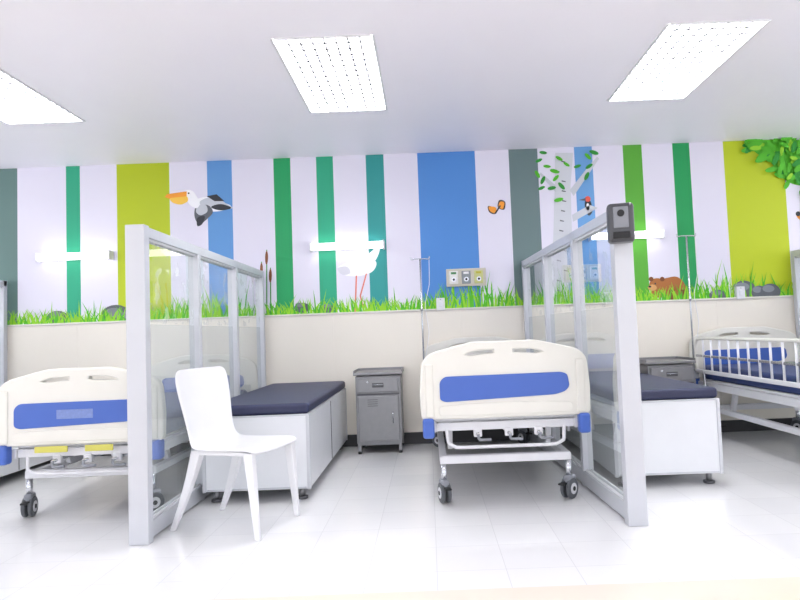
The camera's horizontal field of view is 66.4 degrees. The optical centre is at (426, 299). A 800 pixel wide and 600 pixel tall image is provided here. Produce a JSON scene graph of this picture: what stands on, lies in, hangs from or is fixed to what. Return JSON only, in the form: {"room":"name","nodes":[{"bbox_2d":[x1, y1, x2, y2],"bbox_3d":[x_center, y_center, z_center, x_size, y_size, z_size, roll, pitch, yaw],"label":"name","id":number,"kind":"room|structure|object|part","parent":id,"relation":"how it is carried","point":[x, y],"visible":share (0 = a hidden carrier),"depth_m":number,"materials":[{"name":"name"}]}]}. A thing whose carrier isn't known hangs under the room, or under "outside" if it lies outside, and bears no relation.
{"room":"hospital room","nodes":[
{"label":"hospital room","id":0,"kind":"room"},
{"bbox_2d":[0,0,799,168],"bbox_3d":[-0.066,-1.722,1.565,14.000,0.140,8.950,-2,-3,0],"label":"ceiling","id":1,"kind":"structure","parent":0,"point":[150,81],"depth_m":4.14,"materials":[{"name":"paint"}]},
{"bbox_2d":[0,69,85,124],"bbox_3d":[-2.957,-1.452,4.145,0.608,0.100,1.208,-2,-3,0],"label":"ceiling light","id":2,"kind":"object","parent":1,"relation":"attached to","point":[20,104],"depth_m":4.46,"materials":[{"name":"white plastic"}]},
{"bbox_2d":[270,34,387,112],"bbox_3d":[-0.609,-1.542,4.145,0.608,0.100,1.208,-2,-3,0],"label":"ceiling light","id":3,"kind":"object","parent":1,"relation":"attached to","point":[330,74],"depth_m":4.03,"materials":[{"name":"white plastic"}]},
{"bbox_2d":[607,19,770,101],"bbox_3d":[1.699,-1.629,4.145,0.608,0.100,1.208,-2,-3,0],"label":"ceiling light","id":4,"kind":"object","parent":1,"relation":"attached to","point":[684,55],"depth_m":4.03,"materials":[{"name":"white plastic"}]},
{"bbox_2d":[0,430,799,599],"bbox_3d":[0.045,1.183,1.417,14.000,0.100,8.950,-2,-3,0],"label":"floor","id":5,"kind":"structure","parent":0,"point":[374,524],"depth_m":3.15,"materials":[{"name":"tile"}]},
{"bbox_2d":[0,281,6,386],"bbox_3d":[-4.008,0.661,5.757,0.070,1.690,0.050,-2,-3,0],"label":"post","id":6,"kind":"object","parent":5,"relation":"on","point":[3,291],"visible":0.45,"depth_m":5.76,"materials":[{"name":"metal"}]},
{"bbox_2d":[0,446,73,476],"bbox_3d":[-3.590,1.133,4.849,0.700,0.624,1.794,-2,-3,0],"label":"couch","id":7,"kind":"object","parent":5,"relation":"on","point":[18,464],"visible":0.1,"depth_m":4.84,"materials":[{"name":"white laminate"}]},
{"bbox_2d":[0,354,257,516],"bbox_3d":[-2.106,0.926,4.753,1.029,0.915,2.154,-2,-3,0],"label":"hospital bed","id":8,"kind":"object","parent":5,"relation":"on","point":[42,418],"visible":0.58,"depth_m":3.72,"materials":[{"name":"beige plastic"}]},
{"bbox_3d":[-2.482,1.173,3.810,0.036,0.115,0.036,-1,-3,-14],"label":"stem","id":9,"kind":"part","parent":8,"relation":"part of","materials":[{"name":"silver metal"}]},
{"bbox_3d":[-2.241,0.998,3.701,0.084,0.041,0.022,-2,-3,0],"label":"crank handle","id":10,"kind":"part","parent":8,"relation":"part of","materials":[{"name":"grey plastic"}]},
{"bbox_3d":[-2.433,1.030,4.138,0.035,0.150,0.050,-2,19,0],"label":"lift arm","id":11,"kind":"part","parent":8,"relation":"part of","materials":[{"name":"white paint"}]},
{"bbox_3d":[-2.119,0.693,3.706,0.779,0.155,0.012,-2,-3,0],"label":"footboard blue panel","id":12,"kind":"part","parent":8,"relation":"part of","materials":[{"name":"plastic"}]},
{"bbox_3d":[-2.117,0.646,3.736,1.029,0.460,0.050,-2,-3,0],"label":"footboard","id":13,"kind":"part","parent":8,"relation":"part of","materials":[{"name":"beige plastic"}]},
{"bbox_3d":[-2.051,0.991,3.701,0.084,0.041,0.022,-2,-3,0],"label":"crank handle","id":14,"kind":"part","parent":8,"relation":"part of","materials":[{"name":"grey plastic"}]},
{"bbox_3d":[-1.871,0.984,3.701,0.084,0.041,0.022,-2,-3,0],"label":"crank handle","id":15,"kind":"part","parent":8,"relation":"part of","materials":[{"name":"grey plastic"}]},
{"bbox_3d":[-1.713,1.143,3.810,0.036,0.115,0.036,-5,-4,43],"label":"stem","id":16,"kind":"part","parent":8,"relation":"part of","materials":[{"name":"silver metal"}]},
{"bbox_3d":[-1.773,1.004,4.138,0.035,0.150,0.050,-2,19,0],"label":"lift arm","id":17,"kind":"part","parent":8,"relation":"part of","materials":[{"name":"white paint"}]},
{"bbox_3d":[-2.115,0.797,5.763,0.779,0.155,0.012,-2,-3,0],"label":"headboard blue panel","id":18,"kind":"part","parent":8,"relation":"part of","materials":[{"name":"plastic"}]},
{"bbox_3d":[-2.113,0.751,5.793,1.029,0.460,0.050,-2,-3,0],"label":"headboard","id":19,"kind":"part","parent":8,"relation":"part of","materials":[{"name":"beige plastic"}]},
{"bbox_3d":[-2.108,0.868,4.756,0.860,0.130,1.940,-2,-3,0],"label":"mattress","id":20,"kind":"part","parent":8,"relation":"part of","materials":[{"name":"leather"}]},
{"bbox_2d":[125,224,153,545],"bbox_3d":[-1.535,0.439,3.255,0.105,1.690,0.060,-2,-3,-1],"label":"post","id":21,"kind":"object","parent":5,"relation":"on","point":[137,269],"visible":1,"depth_m":3.23,"materials":[{"name":"metal"}]},
{"bbox_2d":[153,485,210,535],"bbox_3d":[-1.517,1.293,4.493,0.070,0.090,2.490,-2,-3,-1],"label":"rail","id":22,"kind":"object","parent":5,"relation":"on","point":[161,521],"visible":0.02,"depth_m":3.52,"materials":[{"name":"metal"}]},
{"bbox_2d":[153,485,194,513],"bbox_3d":[-1.527,1.200,3.636,0.010,0.014,0.770,-2,-3,-1],"label":"bead","id":23,"kind":"object","parent":22,"relation":"on","point":[178,495],"visible":0.43,"depth_m":3.58,"materials":[{"name":"white paint"}]},
{"bbox_2d":[153,484,199,517],"bbox_3d":[-1.495,1.199,3.637,0.011,0.014,0.770,-2,-3,-1],"label":"bead","id":24,"kind":"object","parent":22,"relation":"on","point":[198,485],"visible":0.64,"depth_m":3.53,"materials":[{"name":"white paint"}]},
{"bbox_2d":[188,246,204,500],"bbox_3d":[-1.543,0.482,4.085,0.070,1.690,0.050,-2,-3,-1],"label":"post","id":25,"kind":"object","parent":5,"relation":"on","point":[194,263],"visible":0.4,"depth_m":4.08,"materials":[{"name":"metal"}]},
{"bbox_2d":[149,228,263,276],"bbox_3d":[-1.578,-0.308,4.575,0.070,0.058,2.490,-2,-3,-1],"label":"rail","id":26,"kind":"object","parent":25,"relation":"on","point":[154,235],"visible":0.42,"depth_m":4.10,"materials":[{"name":"metal"}]},
{"bbox_2d":[149,239,260,277],"bbox_3d":[-1.577,-0.275,4.549,0.042,0.014,2.443,-2,-3,-1],"label":"bead","id":27,"kind":"object","parent":26,"relation":"attached to","point":[152,242],"depth_m":4.04,"materials":[{"name":"white paint"}]},
{"bbox_2d":[227,264,239,397],"bbox_3d":[-1.551,0.525,4.921,0.070,1.690,0.050,-2,-3,-1],"label":"post","id":28,"kind":"object","parent":5,"relation":"on","point":[232,274],"visible":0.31,"depth_m":4.91,"materials":[{"name":"metal"}]},
{"bbox_2d":[170,366,299,540],"bbox_3d":[-1.089,0.836,3.519,0.613,0.892,0.470,-3,-3,20],"label":"plastic chair","id":29,"kind":"object","parent":5,"relation":"on","point":[203,393],"visible":1,"depth_m":3.55,"materials":[{"name":"white plastic"}]},
{"bbox_3d":[-1.334,1.063,3.405,0.212,0.445,0.053,-3,-3,16],"label":"leg","id":30,"kind":"part","parent":29,"relation":"part of","materials":[{"name":"white plastic"}]},
{"bbox_3d":[-1.198,1.076,3.751,0.214,0.445,0.051,-3,-3,20],"label":"leg","id":31,"kind":"part","parent":29,"relation":"part of","materials":[{"name":"white plastic"}]},
{"bbox_3d":[-0.918,1.039,3.233,0.115,0.445,0.051,-4,-4,35],"label":"leg","id":32,"kind":"part","parent":29,"relation":"part of","materials":[{"name":"white plastic"}]},
{"bbox_3d":[-0.800,1.054,3.616,0.072,0.445,0.047,-3,-3,20],"label":"leg","id":33,"kind":"part","parent":29,"relation":"part of","materials":[{"name":"white plastic"}]},
{"bbox_2d":[255,271,265,388],"bbox_3d":[-1.559,0.568,5.757,0.070,1.690,0.050,-2,-3,-1],"label":"post","id":34,"kind":"object","parent":5,"relation":"on","point":[259,282],"visible":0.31,"depth_m":5.75,"materials":[{"name":"metal"}]},
{"bbox_2d":[202,381,347,502],"bbox_3d":[-1.101,1.037,4.829,0.700,0.624,1.794,-2,-3,0],"label":"storage bench","id":35,"kind":"object","parent":5,"relation":"on","point":[315,413],"visible":0.84,"depth_m":3.96,"materials":[{"name":"white laminate"}]},
{"bbox_2d":[230,381,344,415],"bbox_3d":[-1.112,0.761,4.845,0.690,0.070,1.780,-2,-3,0],"label":"cushion","id":36,"kind":"object","parent":35,"relation":"on","point":[302,398],"depth_m":4.35,"materials":[{"name":"blue leather"}]},
{"bbox_2d":[353,367,403,453],"bbox_3d":[-0.422,0.994,5.553,0.435,0.732,0.423,-2,-3,0],"label":"base cabinet","id":37,"kind":"object","parent":5,"relation":"on","point":[379,391],"visible":1,"depth_m":5.37,"materials":[{"name":"metal"}]},
{"bbox_3d":[-0.432,0.751,5.384,0.360,0.120,0.018,-2,-3,0],"label":"drawer","id":38,"kind":"part","parent":37,"relation":"part of","materials":[{"name":"metal"}]},
{"bbox_3d":[-0.421,1.041,5.369,0.360,0.390,0.018,-2,-3,0],"label":"door","id":39,"kind":"part","parent":37,"relation":"part of","materials":[{"name":"metal"}]},
{"bbox_2d":[410,256,590,502],"bbox_3d":[0.425,0.405,4.735,1.110,1.761,2.154,-2,-3,0],"label":"hospital bed","id":40,"kind":"object","parent":5,"relation":"on","point":[478,384],"visible":1,"depth_m":3.68,"materials":[{"name":"beige plastic"}]},
{"bbox_3d":[0.106,1.072,3.770,0.036,0.115,0.036,-1,-3,-14],"label":"stem","id":41,"kind":"part","parent":40,"relation":"part of","materials":[{"name":"silver metal"}]},
{"bbox_3d":[0.154,0.894,4.100,0.035,0.220,0.050,-2,19,0],"label":"lift arm","id":42,"kind":"part","parent":40,"relation":"part of","materials":[{"name":"white paint"}]},
{"bbox_3d":[0.472,0.581,5.757,1.029,0.460,0.050,-2,-3,0],"label":"headboard","id":43,"kind":"part","parent":40,"relation":"part of","materials":[{"name":"beige plastic"}]},
{"bbox_3d":[0.345,0.828,3.664,0.084,0.041,0.022,-2,-3,0],"label":"crank handle","id":44,"kind":"part","parent":40,"relation":"part of","materials":[{"name":"grey plastic"}]},
{"bbox_3d":[0.467,0.522,3.669,0.779,0.155,0.012,-2,-3,0],"label":"footboard blue panel","id":45,"kind":"part","parent":40,"relation":"part of","materials":[{"name":"plastic"}]},
{"bbox_3d":[0.468,0.476,3.700,1.029,0.460,0.050,-2,-3,0],"label":"footboard","id":46,"kind":"part","parent":40,"relation":"part of","materials":[{"name":"beige plastic"}]},
{"bbox_3d":[0.535,0.821,3.664,0.084,0.041,0.022,-2,-3,0],"label":"crank handle","id":47,"kind":"part","parent":40,"relation":"part of","materials":[{"name":"grey plastic"}]},
{"bbox_3d":[0.715,0.814,3.664,0.084,0.041,0.022,-2,-3,0],"label":"crank handle","id":48,"kind":"part","parent":40,"relation":"part of","materials":[{"name":"grey plastic"}]},
{"bbox_3d":[0.814,0.869,4.100,0.035,0.220,0.050,-2,19,0],"label":"lift arm","id":49,"kind":"part","parent":40,"relation":"part of","materials":[{"name":"white paint"}]},
{"bbox_3d":[0.875,1.043,3.770,0.036,0.115,0.036,-5,-4,43],"label":"stem","id":50,"kind":"part","parent":40,"relation":"part of","materials":[{"name":"silver metal"}]},
{"bbox_2d":[521,261,533,440],"bbox_3d":[0.970,0.471,5.757,0.070,1.690,0.050,-2,-3,-2],"label":"post","id":51,"kind":"object","parent":5,"relation":"on","point":[526,283],"visible":0.43,"depth_m":5.75,"materials":[{"name":"metal"}]},
{"bbox_2d":[541,250,560,443],"bbox_3d":[1.004,0.427,4.921,0.070,1.690,0.050,-2,-3,-2],"label":"post","id":52,"kind":"object","parent":5,"relation":"on","point":[546,261],"visible":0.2,"depth_m":4.92,"materials":[{"name":"metal"}]},
{"bbox_2d":[529,430,624,517],"bbox_3d":[1.050,1.196,4.493,0.070,0.090,2.492,-2,-3,-2],"label":"rail","id":53,"kind":"object","parent":5,"relation":"on","point":[613,500],"visible":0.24,"depth_m":3.81,"materials":[{"name":"metal"}]},
{"bbox_2d":[586,469,623,499],"bbox_3d":[1.067,1.101,3.636,0.010,0.014,0.770,-2,-3,-2],"label":"bead","id":54,"kind":"object","parent":53,"relation":"on","point":[587,470],"visible":0.64,"depth_m":3.63,"materials":[{"name":"white paint"}]},
{"bbox_2d":[590,469,622,493],"bbox_3d":[1.099,1.100,3.637,0.011,0.014,0.770,-2,-3,-2],"label":"bead","id":55,"kind":"object","parent":53,"relation":"on","point":[591,470],"visible":0.64,"depth_m":3.71,"materials":[{"name":"white paint"}]},
{"bbox_2d":[570,232,593,485],"bbox_3d":[1.038,0.384,4.085,0.070,1.690,0.050,-2,-3,-2],"label":"post","id":56,"kind":"object","parent":5,"relation":"on","point":[586,448],"visible":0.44,"depth_m":4.08,"materials":[{"name":"metal"}]},
{"bbox_2d":[522,212,606,266],"bbox_3d":[0.989,-0.406,4.575,0.070,0.058,2.492,-2,-3,-2],"label":"rail","id":57,"kind":"object","parent":56,"relation":"on","point":[600,220],"visible":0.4,"depth_m":4.15,"materials":[{"name":"metal"}]},
{"bbox_2d":[524,223,606,267],"bbox_3d":[0.991,-0.372,4.549,0.042,0.014,2.445,-2,-3,-2],"label":"bead","id":58,"kind":"object","parent":57,"relation":"attached to","point":[603,227],"depth_m":4.09,"materials":[{"name":"white paint"}]},
{"bbox_2d":[610,242,647,526],"bbox_3d":[1.072,0.340,3.255,0.105,1.690,0.060,-2,-3,-2],"label":"post","id":59,"kind":"object","parent":5,"relation":"on","point":[622,260],"visible":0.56,"depth_m":3.22,"materials":[{"name":"metal"}]},
{"bbox_2d":[606,202,634,243],"bbox_3d":[1.016,-0.402,3.201,0.135,0.205,0.120,-3,-3,14],"label":"wall dispenser","id":60,"kind":"object","parent":59,"relation":"attached to","point":[619,216],"visible":1,"depth_m":3.15,"materials":[{"name":"grey plastic"}]},
{"bbox_3d":[1.007,-0.336,3.149,0.090,0.035,0.016,-3,-3,14],"label":"push lever","id":61,"kind":"part","parent":60,"relation":"part of","materials":[{"name":"black plastic"}]},
{"bbox_2d":[559,370,723,486],"bbox_3d":[1.557,0.936,4.829,0.700,0.624,1.794,-2,-3,0],"label":"storage bench","id":62,"kind":"object","parent":5,"relation":"on","point":[682,434],"visible":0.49,"depth_m":3.95,"materials":[{"name":"white laminate"}]},
{"bbox_2d":[589,370,716,401],"bbox_3d":[1.546,0.659,4.845,0.690,0.070,1.780,-2,-3,0],"label":"cushion","id":63,"kind":"object","parent":62,"relation":"on","point":[603,384],"depth_m":4.05,"materials":[{"name":"blue leather"}]},
{"bbox_2d":[639,356,695,382],"bbox_3d":[2.171,0.895,5.553,0.445,0.732,0.423,-2,-3,0],"label":"bedside cabinet","id":64,"kind":"object","parent":5,"relation":"on","point":[679,368],"visible":0.34,"depth_m":5.39,"materials":[{"name":"metal"}]},
{"bbox_3d":[2.161,0.652,5.384,0.370,0.120,0.018,-2,-3,0],"label":"drawer","id":65,"kind":"part","parent":64,"relation":"part of","materials":[{"name":"metal"}]},
{"bbox_2d":[676,233,799,435],"bbox_3d":[2.931,0.248,4.718,1.110,1.881,2.154,-2,-3,0],"label":"hospital bed","id":66,"kind":"object","parent":5,"relation":"on","point":[766,367],"visible":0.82,"depth_m":5.28,"materials":[{"name":"beige plastic"}]},
{"bbox_3d":[2.665,0.859,5.278,0.035,0.220,0.050,-2,19,0],"label":"lift arm","id":67,"kind":"part","parent":66,"relation":"part of","materials":[{"name":"white paint"}]},
{"bbox_3d":[2.981,0.484,5.737,1.029,0.460,0.050,-2,-3,0],"label":"headboard","id":68,"kind":"part","parent":66,"relation":"part of","materials":[{"name":"beige plastic"}]},
{"bbox_3d":[2.979,0.530,5.707,0.779,0.155,0.012,-2,-3,0],"label":"headboard blue panel","id":69,"kind":"part","parent":66,"relation":"part of","materials":[{"name":"plastic"}]},
{"bbox_3d":[2.494,0.450,4.729,0.028,0.313,1.887,-2,-3,0],"label":"rail","id":70,"kind":"part","parent":66,"relation":"part of","materials":[{"name":"white metal"}]},
{"bbox_3d":[2.494,0.466,4.728,0.014,0.022,1.860,-2,-3,0],"label":"rail","id":71,"kind":"part","parent":66,"relation":"part of","materials":[{"name":"silver metal"}]},
{"bbox_3d":[2.500,0.606,4.721,0.022,0.035,1.900,-2,-3,0],"label":"rail","id":72,"kind":"part","parent":66,"relation":"part of","materials":[{"name":"white metal"}]},
{"bbox_3d":[2.985,0.601,4.700,0.860,0.130,1.940,-2,-3,0],"label":"mattress","id":73,"kind":"part","parent":66,"relation":"part of","materials":[{"name":"plastic"}]},
{"bbox_3d":[3.387,1.039,5.568,0.036,0.115,0.036,0,-4,-34],"label":"stem","id":74,"kind":"part","parent":66,"relation":"part of","materials":[{"name":"silver metal"}]},
{"bbox_2d":[791,250,799,338],"bbox_3d":[3.538,0.374,5.757,0.070,1.690,0.050,-2,-3,-2],"label":"post","id":75,"kind":"object","parent":5,"relation":"on","point":[795,262],"visible":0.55,"depth_m":5.76,"materials":[{"name":"metal"}]},
{"bbox_3d":[-4.011,0.576,4.085,0.070,1.690,0.050,-2,-3,0],"label":"post","id":76,"kind":"object","parent":5,"relation":"on","visible":0},
{"bbox_2d":[0,280,6,286],"bbox_3d":[-4.041,-0.215,4.575,0.070,0.058,2.490,-2,-3,0],"label":"rail","id":77,"kind":"object","parent":76,"relation":"on","point":[2,282],"visible":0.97,"depth_m":5.76,"materials":[{"name":"metal"}]},
{"bbox_2d":[0,139,799,323],"bbox_3d":[-0.001,-0.035,5.919,14.000,2.790,0.120,-2,-3,0],"label":"wall","id":78,"kind":"structure","parent":0,"point":[435,205],"depth_m":5.90,"materials":[{"name":"paint"}]},
{"bbox_2d":[35,250,113,262],"bbox_3d":[-3.368,-0.416,5.837,0.712,0.085,0.096,-2,-3,0],"label":"wall lamp","id":79,"kind":"object","parent":78,"relation":"attached to","point":[109,254],"visible":1,"depth_m":5.79,"materials":[{"name":"white paint"}]},
{"bbox_2d":[309,240,384,251],"bbox_3d":[-0.760,-0.516,5.837,0.712,0.085,0.096,-2,-3,0],"label":"wall lamp","id":80,"kind":"object","parent":78,"relation":"attached to","point":[371,244],"depth_m":5.79,"materials":[{"name":"white plastic"}]},
{"bbox_2d":[7,295,795,440],"bbox_3d":[0.345,0.656,5.806,14.640,1.164,0.036,-2,-3,0],"label":"wainscot","id":81,"kind":"object","parent":78,"relation":"attached to","point":[313,347],"depth_m":5.82,"materials":[{"name":"beige paint"}]},
{"bbox_3d":[-3.921,0.826,5.811,1.220,1.150,0.024,-2,-3,0],"label":"panel","id":82,"kind":"part","parent":81,"relation":"part of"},
{"bbox_3d":[-2.702,0.779,5.811,1.220,1.150,0.024,-2,-3,0],"label":"panel","id":83,"kind":"part","parent":81,"relation":"part of","materials":[{"name":"beige paint"}]},
{"bbox_3d":[-1.483,0.733,5.811,1.220,1.150,0.024,-2,-3,0],"label":"panel","id":84,"kind":"part","parent":81,"relation":"part of","materials":[{"name":"beige laminate"}]},
{"bbox_3d":[-0.264,0.686,5.811,1.220,1.150,0.024,-2,-3,0],"label":"panel","id":85,"kind":"part","parent":81,"relation":"part of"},
{"bbox_3d":[0.955,0.640,5.811,1.220,1.150,0.024,-2,-3,0],"label":"panel","id":86,"kind":"part","parent":81,"relation":"part of","materials":[{"name":"beige laminate"}]},
{"bbox_3d":[2.174,0.594,5.811,1.220,1.150,0.024,-2,-3,0],"label":"panel","id":87,"kind":"part","parent":81,"relation":"part of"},
{"bbox_3d":[3.393,0.547,5.811,1.220,1.150,0.024,-2,-3,0],"label":"panel","id":88,"kind":"part","parent":81,"relation":"part of","materials":[{"name":"beige paint"}]},
{"bbox_2d":[436,298,444,310],"bbox_3d":[0.132,0.041,5.826,0.080,0.120,0.056,-2,-3,0],"label":"wall switch","id":89,"kind":"object","parent":78,"relation":"attached to","point":[440,302],"depth_m":5.80,"materials":[{"name":"white plastic"}]},
{"bbox_2d":[101,418,791,455],"bbox_3d":[0.049,1.299,5.774,14.000,0.110,0.034,-2,-3,0],"label":"baseboard","id":90,"kind":"structure","parent":78,"relation":"attached to","point":[731,425],"depth_m":5.76,"materials":[{"name":"black plastic"}]},
{"bbox_2d":[446,268,485,286],"bbox_3d":[0.377,-0.218,5.842,0.380,0.170,0.049,-2,-3,0],"label":"outlet panel","id":91,"kind":"object","parent":78,"relation":"attached to","point":[467,276],"visible":1,"depth_m":5.84,"materials":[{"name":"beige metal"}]},
{"bbox_2d":[449,271,457,283],"bbox_3d":[0.257,-0.214,5.840,0.085,0.125,0.012,-2,-3,0],"label":"outlet","id":92,"kind":"object","parent":91,"relation":"attached to","point":[453,275],"depth_m":5.83,"materials":[{"name":"white plastic"}]},
{"bbox_2d":[461,271,470,283],"bbox_3d":[0.377,-0.218,5.840,0.085,0.125,0.012,-2,-3,0],"label":"outlet","id":93,"kind":"object","parent":91,"relation":"attached to","point":[465,275],"depth_m":5.83,"materials":[{"name":"grey plastic"}]},
{"bbox_2d":[474,270,482,282],"bbox_3d":[0.497,-0.223,5.840,0.085,0.125,0.012,-2,-3,0],"label":"outlet","id":94,"kind":"object","parent":91,"relation":"attached to","point":[478,274],"depth_m":5.83,"materials":[{"name":"yellow plastic"}]},
{"bbox_2d":[588,232,607,241],"bbox_3d":[1.595,-0.618,5.584,0.217,0.085,0.536,-2,-3,0],"label":"wall lamp","id":95,"kind":"object","parent":78,"relation":"attached to","point":[599,236],"depth_m":5.79,"materials":[{"name":"white paint"}]},
{"bbox_2d":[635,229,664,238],"bbox_3d":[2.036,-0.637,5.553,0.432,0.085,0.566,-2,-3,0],"label":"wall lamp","id":96,"kind":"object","parent":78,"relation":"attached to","point":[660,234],"depth_m":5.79,"materials":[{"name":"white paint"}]},
{"bbox_2d":[734,286,744,298],"bbox_3d":[2.990,-0.068,5.826,0.080,0.120,0.056,-2,-3,0],"label":"wall switch","id":97,"kind":"object","parent":78,"relation":"attached to","point":[739,292],"depth_m":5.81,"materials":[{"name":"white plastic"}]},
{"bbox_2d":[7,137,799,324],"bbox_3d":[-0.019,-0.668,5.861,13.886,1.626,0.057,-2,-3,0],"label":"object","id":98,"kind":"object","parent":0,"point":[783,153],"depth_m":5.86,"materials":[{"name":"green paint"}]},
{"bbox_3d":[3.600,0.286,4.085,0.070,1.690,0.050,-2,-3,-2],"label":"post","id":99,"kind":"object","parent":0,"visible":0},
{"bbox_2d":[793,249,799,256],"bbox_3d":[3.552,-0.504,4.575,0.070,0.058,2.492,-2,-3,-2],"label":"rail","id":100,"kind":"object","parent":99,"relation":"on","point":[796,252],"visible":0.8,"depth_m":5.73,"materials":[{"name":"metal"}]}
]}

